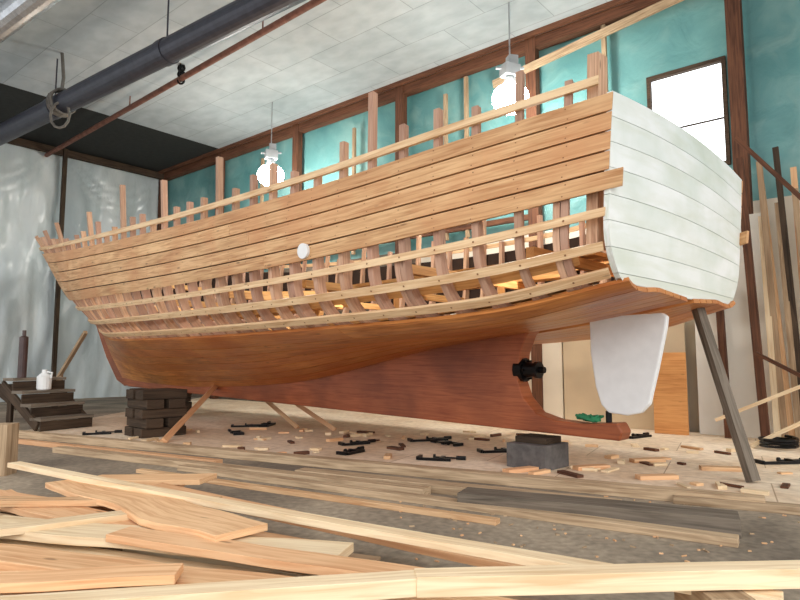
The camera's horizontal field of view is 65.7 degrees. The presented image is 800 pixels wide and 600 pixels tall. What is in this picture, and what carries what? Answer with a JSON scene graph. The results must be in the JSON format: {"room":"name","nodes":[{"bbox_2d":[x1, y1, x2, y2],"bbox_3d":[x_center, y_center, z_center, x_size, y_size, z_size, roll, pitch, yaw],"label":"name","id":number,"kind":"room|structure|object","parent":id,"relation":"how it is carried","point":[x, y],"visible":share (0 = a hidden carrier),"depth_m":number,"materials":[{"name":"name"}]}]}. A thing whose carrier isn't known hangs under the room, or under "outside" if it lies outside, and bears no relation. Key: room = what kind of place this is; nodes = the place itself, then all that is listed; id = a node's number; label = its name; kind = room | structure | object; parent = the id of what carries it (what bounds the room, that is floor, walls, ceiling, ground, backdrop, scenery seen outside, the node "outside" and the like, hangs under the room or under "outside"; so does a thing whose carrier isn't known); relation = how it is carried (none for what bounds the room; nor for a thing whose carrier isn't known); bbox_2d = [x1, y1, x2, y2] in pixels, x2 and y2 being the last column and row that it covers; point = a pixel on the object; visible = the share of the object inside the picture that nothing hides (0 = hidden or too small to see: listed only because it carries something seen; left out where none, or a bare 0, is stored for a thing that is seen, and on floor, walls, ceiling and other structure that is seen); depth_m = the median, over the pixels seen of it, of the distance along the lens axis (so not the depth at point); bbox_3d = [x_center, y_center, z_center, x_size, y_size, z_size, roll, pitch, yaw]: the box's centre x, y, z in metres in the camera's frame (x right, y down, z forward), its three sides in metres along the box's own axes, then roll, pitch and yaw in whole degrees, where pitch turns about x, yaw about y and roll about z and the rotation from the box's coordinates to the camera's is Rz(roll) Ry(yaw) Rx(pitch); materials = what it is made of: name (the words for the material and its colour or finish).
{"room":"shipyard hall","nodes":[
{"label":"shipyard hall","id":0,"kind":"room"},
{"bbox_2d":[0,143,158,401],"bbox_3d":[-15.922,-1.354,20.774,0.406,9.700,17.002,-5,-7,40],"label":"wall","id":1,"kind":"structure","parent":0,"point":[30,181],"depth_m":23.70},
{"bbox_2d":[8,138,163,376],"bbox_3d":[-15.752,-1.377,20.436,0.290,9.620,16.702,-5,-7,40],"label":"trim","id":2,"kind":"structure","parent":1,"relation":"attached to","point":[65,153],"depth_m":23.83,"materials":[{"name":"brown wood"}]},
{"bbox_2d":[0,83,222,171],"bbox_3d":[-13.760,-6.368,20.092,14.118,0.150,15.471,0,-6,0],"label":"ceiling panel","id":3,"kind":"object","parent":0,"point":[119,140],"depth_m":23.06,"materials":[{"name":"black"}]},
{"bbox_2d":[0,0,631,150],"bbox_3d":[-0.929,-7.406,9.372,28.503,0.150,16.001,-5,-7,40],"label":"ceiling","id":4,"kind":"structure","parent":0,"point":[335,52],"depth_m":16.61,"materials":[{"name":"white paint"}]},
{"bbox_2d":[0,0,59,43],"bbox_3d":[-8.350,-6.505,13.741,6.310,0.719,0.620,-4,-7,36],"label":"flexible duct","id":5,"kind":"object","parent":4,"relation":"hanging from","point":[14,14],"visible":1,"depth_m":13.62,"materials":[{"name":"metal"}]},
{"bbox_2d":[46,53,75,128],"bbox_3d":[-8.841,-5.522,16.403,0.686,2.215,0.758,-4,-7,33],"label":"rope","id":6,"kind":"object","parent":4,"relation":"hanging from","point":[49,101],"visible":0.73,"depth_m":16.25,"materials":[{"name":"fabric"}]},
{"bbox_2d":[0,0,305,145],"bbox_3d":[-4.513,-6.090,13.316,27.263,1.670,0.580,-4,-7,36],"label":"pipe","id":7,"kind":"object","parent":4,"relation":"hanging from","point":[236,16],"visible":0.92,"depth_m":13.75,"materials":[{"name":"grey metal"}]},
{"bbox_2d":[177,63,185,84],"bbox_3d":[-6.100,-6.338,17.291,0.184,0.689,0.185,6,-8,-45],"label":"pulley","id":8,"kind":"object","parent":7,"relation":"hanging from","point":[181,68],"visible":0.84,"depth_m":17.26,"materials":[{"name":"black metal"}]},
{"bbox_2d":[44,0,326,156],"bbox_3d":[-3.282,-6.551,14.835,27.208,0.460,0.160,-5,-7,41],"label":"pipe","id":9,"kind":"object","parent":4,"relation":"hanging from","point":[311,4],"visible":0.89,"depth_m":16.50,"materials":[{"name":"brown metal"}]},
{"bbox_2d":[257,102,283,185],"bbox_3d":[-4.080,-4.952,19.663,0.840,2.753,0.840,0,-6,0],"label":"work lamp","id":10,"kind":"object","parent":4,"relation":"hanging from","point":[271,154],"visible":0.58,"depth_m":19.45,"materials":[{"name":"white"}]},
{"bbox_2d":[492,2,528,114],"bbox_3d":[2.507,-5.534,14.164,0.840,2.653,0.840,0,-6,0],"label":"work lamp","id":11,"kind":"object","parent":4,"relation":"hanging from","point":[504,94],"visible":0.61,"depth_m":13.96,"materials":[{"name":"white"}]},
{"bbox_2d":[0,396,799,599],"bbox_3d":[-3.248,2.239,6.523,37.604,0.200,22.102,-5,-7,40],"label":"floor","id":12,"kind":"structure","parent":0,"point":[784,531],"depth_m":5.65,"materials":[{"name":"concrete"}]},
{"bbox_2d":[0,384,15,409],"bbox_3d":[-10.125,1.983,14.916,2.785,1.927,0.218,-2,-6,22],"label":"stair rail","id":13,"kind":"object","parent":12,"relation":"on","point":[2,396],"visible":0.2,"depth_m":14.55,"materials":[{"name":"brown wood"}]},
{"bbox_2d":[0,423,18,475],"bbox_3d":[-5.240,1.969,8.198,0.220,0.660,0.260,0,-6,0],"label":"stub","id":14,"kind":"object","parent":12,"relation":"on","point":[9,432],"visible":1,"depth_m":8.12,"materials":[{"name":"beige wood"}]},
{"bbox_2d":[56,331,87,376],"bbox_3d":[-8.959,1.999,16.867,1.758,2.272,0.127,-5,-7,40],"label":"board","id":15,"kind":"object","parent":12,"relation":"on","point":[84,333],"visible":0.5,"depth_m":16.80,"materials":[{"name":"brown wood"}]},
{"bbox_2d":[18,439,222,462],"bbox_3d":[-4.900,2.456,10.161,5.236,0.070,0.152,-3,-6,28],"label":"plank","id":16,"kind":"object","parent":12,"relation":"on","point":[20,441],"depth_m":9.96,"materials":[{"name":"brown wood"}]},
{"bbox_2d":[136,468,499,525],"bbox_3d":[-1.301,2.159,6.998,5.136,0.050,0.109,-3,-6,31],"label":"plank","id":17,"kind":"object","parent":12,"relation":"on","point":[489,520],"depth_m":6.47,"materials":[{"name":"beige wood"}]},
{"bbox_2d":[19,430,765,502],"bbox_3d":[-2.150,2.352,9.352,13.227,0.120,0.210,-3,-6,28],"label":"wooden planks","id":18,"kind":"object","parent":12,"relation":"on","point":[630,490],"depth_m":8.00,"materials":[{"name":"beige wood"}]},
{"bbox_2d":[52,446,738,547],"bbox_3d":[-1.251,2.220,7.887,9.814,0.100,0.900,-3,-6,31],"label":"plank","id":19,"kind":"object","parent":12,"relation":"on","point":[642,528],"depth_m":6.96,"materials":[{"name":"beige wood"}]},
{"bbox_2d":[0,461,799,599],"bbox_3d":[-1.441,1.598,3.686,7.953,0.530,4.009,-4,-7,35],"label":"pile","id":20,"kind":"object","parent":12,"relation":"on","point":[114,536],"visible":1,"depth_m":3.66,"materials":[{"name":"brown wood"}]},
{"bbox_2d":[27,398,799,503],"bbox_3d":[-2.202,2.828,13.774,22.652,0.025,9.215,-5,-7,40],"label":"deck","id":21,"kind":"object","parent":12,"relation":"on","point":[213,418],"visible":0.44,"depth_m":11.01,"materials":[{"name":"beige wood"}]},
{"bbox_2d":[0,377,93,431],"bbox_3d":[-7.823,2.269,13.739,1.600,1.080,1.200,-3,-6,29],"label":"wooden steps","id":22,"kind":"structure","parent":21,"relation":"on","point":[53,417],"depth_m":13.51,"materials":[{"name":"brown wood"}]},
{"bbox_2d":[17,330,28,377],"bbox_3d":[-8.406,1.202,13.826,0.180,1.050,0.180,0,-6,0],"label":"gas cylinder","id":23,"kind":"object","parent":22,"relation":"on","point":[23,340],"visible":1,"depth_m":13.76,"materials":[{"name":"brown metal"}]},
{"bbox_2d":[36,370,52,389],"bbox_3d":[-7.954,1.781,13.861,0.299,0.450,0.299,-5,-7,39],"label":"plastic jug","id":24,"kind":"object","parent":22,"relation":"on","point":[44,379],"visible":1,"depth_m":13.75,"materials":[{"name":"white plastic"}]},
{"bbox_2d":[82,430,121,434],"bbox_3d":[-5.960,2.647,12.421,0.715,0.070,0.222,2,-6,-23],"label":"clamp","id":25,"kind":"object","parent":21,"relation":"on","point":[115,431],"visible":0.99,"depth_m":12.34,"materials":[{"name":"black metal"}]},
{"bbox_2d":[228,429,244,434],"bbox_3d":[-3.320,2.659,12.538,0.222,0.070,0.715,3,-6,-24],"label":"clamp","id":26,"kind":"object","parent":21,"relation":"on","point":[236,432],"visible":1,"depth_m":12.38,"materials":[{"name":"black metal"}]},
{"bbox_2d":[231,423,266,426],"bbox_3d":[-3.353,2.781,13.802,0.785,0.070,0.222,1,-6,-11],"label":"clamp","id":27,"kind":"object","parent":21,"relation":"on","point":[232,425],"visible":0.9,"depth_m":13.71,"materials":[{"name":"black metal"}]},
{"bbox_2d":[259,421,275,426],"bbox_3d":[-2.989,2.807,14.069,0.222,0.070,0.785,0,-6,4],"label":"clamp","id":28,"kind":"object","parent":21,"relation":"on","point":[269,423],"visible":0.9,"depth_m":13.93,"materials":[{"name":"black metal"}]},
{"bbox_2d":[336,446,364,455],"bbox_3d":[-0.730,2.407,9.941,0.222,0.070,0.680,-4,-7,33],"label":"clamp","id":29,"kind":"object","parent":21,"relation":"on","point":[360,449],"visible":1,"depth_m":9.85,"materials":[{"name":"black metal"}]},
{"bbox_2d":[338,439,375,445],"bbox_3d":[-0.723,2.503,10.931,0.715,0.070,0.222,3,-6,-29],"label":"clamp","id":30,"kind":"object","parent":21,"relation":"on","point":[357,442],"visible":1,"depth_m":10.84,"materials":[{"name":"black metal"}]},
{"bbox_2d":[35,51,760,481],"bbox_3d":[-3.169,0.284,14.846,20.771,5.392,7.454,-5,-8,43],"label":"wooden boat","id":31,"kind":"object","parent":21,"relation":"on","point":[657,248],"visible":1,"depth_m":8.07,"materials":[{"name":"brown wood"}]},
{"bbox_2d":[407,436,451,441],"bbox_3d":[0.572,2.550,11.412,0.855,0.070,0.222,2,-6,-17],"label":"clamp","id":32,"kind":"object","parent":21,"relation":"on","point":[444,438],"visible":0.96,"depth_m":11.35,"materials":[{"name":"black metal"}]},
{"bbox_2d":[416,454,465,461],"bbox_3d":[0.607,2.334,9.183,0.715,0.070,0.222,-2,-6,17],"label":"clamp","id":33,"kind":"object","parent":21,"relation":"on","point":[419,457],"visible":1,"depth_m":9.15,"materials":[{"name":"black metal"}]},
{"bbox_2d":[430,439,463,446],"bbox_3d":[0.821,2.503,10.927,0.222,0.070,0.680,4,-7,-36],"label":"clamp","id":34,"kind":"object","parent":21,"relation":"on","point":[455,444],"visible":1,"depth_m":10.85,"materials":[{"name":"black metal"}]},
{"bbox_2d":[128,427,792,495],"bbox_3d":[0.685,2.504,10.833,12.391,0.050,4.384,-3,-6,27],"label":"wood offcuts","id":35,"kind":"object","parent":21,"relation":"on","point":[650,461],"visible":0.84,"depth_m":8.84,"materials":[{"name":"brown wood"}]},
{"bbox_2d":[477,447,506,452],"bbox_3d":[1.647,2.415,10.019,0.785,0.070,0.222,1,-6,-11],"label":"clamp","id":36,"kind":"object","parent":21,"relation":"on","point":[503,449],"visible":0.64,"depth_m":9.90,"materials":[{"name":"black metal"}]},
{"bbox_2d":[528,342,563,418],"bbox_3d":[3.485,1.362,14.901,0.900,3.100,0.040,-5,-7,40],"label":"sheet","id":37,"kind":"object","parent":21,"relation":"on","point":[552,353],"visible":0.21,"depth_m":14.70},
{"bbox_2d":[563,322,688,429],"bbox_3d":[4.877,1.294,13.682,2.700,3.000,0.040,-5,-7,40],"label":"sheet","id":38,"kind":"object","parent":21,"relation":"on","point":[581,395],"visible":0.14,"depth_m":14.12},
{"bbox_2d":[629,432,651,438],"bbox_3d":[4.603,2.599,11.921,0.785,0.070,0.222,4,-7,-34],"label":"clamp","id":39,"kind":"object","parent":21,"relation":"on","point":[646,434],"visible":0.92,"depth_m":11.88,"materials":[{"name":"black metal"}]},
{"bbox_2d":[653,352,688,434],"bbox_3d":[5.417,1.867,12.436,0.650,1.620,0.040,-5,-7,40],"label":"plywood offcut","id":40,"kind":"object","parent":21,"relation":"on","point":[670,398],"visible":0.79,"depth_m":12.39,"materials":[{"name":"brown wood"}]},
{"bbox_2d":[695,213,773,437],"bbox_3d":[6.497,0.496,12.182,1.300,4.300,0.040,-5,-7,40],"label":"painted panel","id":41,"kind":"object","parent":21,"relation":"on","point":[737,321],"visible":0.36,"depth_m":12.04,"materials":[{"name":"beige paint"}]},
{"bbox_2d":[715,385,799,447],"bbox_3d":[6.460,1.711,10.322,2.326,1.524,0.405,-5,-7,40],"label":"leaning board","id":42,"kind":"object","parent":21,"relation":"on","point":[797,424],"visible":1,"depth_m":10.43,"materials":[{"name":"beige wood"}]},
{"bbox_2d":[716,136,799,437],"bbox_3d":[6.729,-0.275,11.036,0.677,5.622,2.649,3,-6,-28],"label":"diagonal brace","id":43,"kind":"object","parent":21,"relation":"on","point":[758,356],"visible":0.69,"depth_m":11.40,"materials":[{"name":"brown wood"}]},
{"bbox_2d":[754,457,799,464],"bbox_3d":[5.543,2.308,8.918,0.855,0.070,0.222,1,-6,-6],"label":"clamp","id":44,"kind":"object","parent":21,"relation":"on","point":[779,460],"visible":0.97,"depth_m":8.81,"materials":[{"name":"black metal"}]},
{"bbox_2d":[756,146,799,444],"bbox_3d":[7.579,-0.223,10.757,2.310,5.465,0.490,-5,-7,40],"label":"lumber","id":45,"kind":"object","parent":21,"relation":"on","point":[779,379],"visible":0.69,"depth_m":11.26,"materials":[{"name":"beige wood"}]},
{"bbox_2d":[758,435,799,448],"bbox_3d":[6.300,2.366,10.320,0.616,0.203,0.709,0,-6,0],"label":"power cord","id":46,"kind":"object","parent":21,"relation":"on","point":[790,442],"visible":0.98,"depth_m":10.08,"materials":[{"name":"black rubber"}]},
{"bbox_2d":[457,487,741,538],"bbox_3d":[1.800,1.999,5.910,2.529,0.160,0.346,-3,-6,24],"label":"plank","id":47,"kind":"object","parent":12,"relation":"on","point":[709,519],"depth_m":5.74,"materials":[{"name":"wood"}]},
{"bbox_2d":[399,496,799,566],"bbox_3d":[2.473,2.027,5.436,4.961,0.010,2.827,0,-6,0],"label":"wood shavings","id":48,"kind":"object","parent":12,"relation":"on","point":[556,534],"visible":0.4,"depth_m":5.24},
{"bbox_2d":[673,494,799,514],"bbox_3d":[4.150,2.043,5.956,2.796,0.080,0.172,-3,-6,27],"label":"plank","id":49,"kind":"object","parent":12,"relation":"on","point":[770,507],"depth_m":6.24,"materials":[{"name":"beige wood"}]},
{"bbox_2d":[167,0,799,434],"bbox_3d":[2.338,-1.754,16.643,33.504,9.700,0.120,-5,-7,40],"label":"wall","id":50,"kind":"structure","parent":0,"point":[687,32],"depth_m":14.23,"materials":[{"name":"teal paint"}]},
{"bbox_2d":[154,0,753,409],"bbox_3d":[2.080,-1.796,16.369,33.144,9.670,0.485,-5,-7,40],"label":"trim","id":51,"kind":"structure","parent":50,"relation":"attached to","point":[532,44],"depth_m":15.99,"materials":[{"name":"brown wood"}]},
{"bbox_2d":[260,0,683,254],"bbox_3d":[0.792,-3.963,17.702,15.552,4.700,0.280,-5,-7,40],"label":"trim","id":52,"kind":"structure","parent":50,"relation":"attached to","point":[602,34],"depth_m":15.02,"materials":[{"name":"beige wood"}]},
{"bbox_2d":[646,55,730,164],"bbox_3d":[6.257,-3.918,13.495,1.620,2.340,0.180,-5,-7,40],"label":"window","id":53,"kind":"structure","parent":50,"relation":"in","point":[694,97],"depth_m":13.39,"materials":[{"name":"white glass"}]}
]}

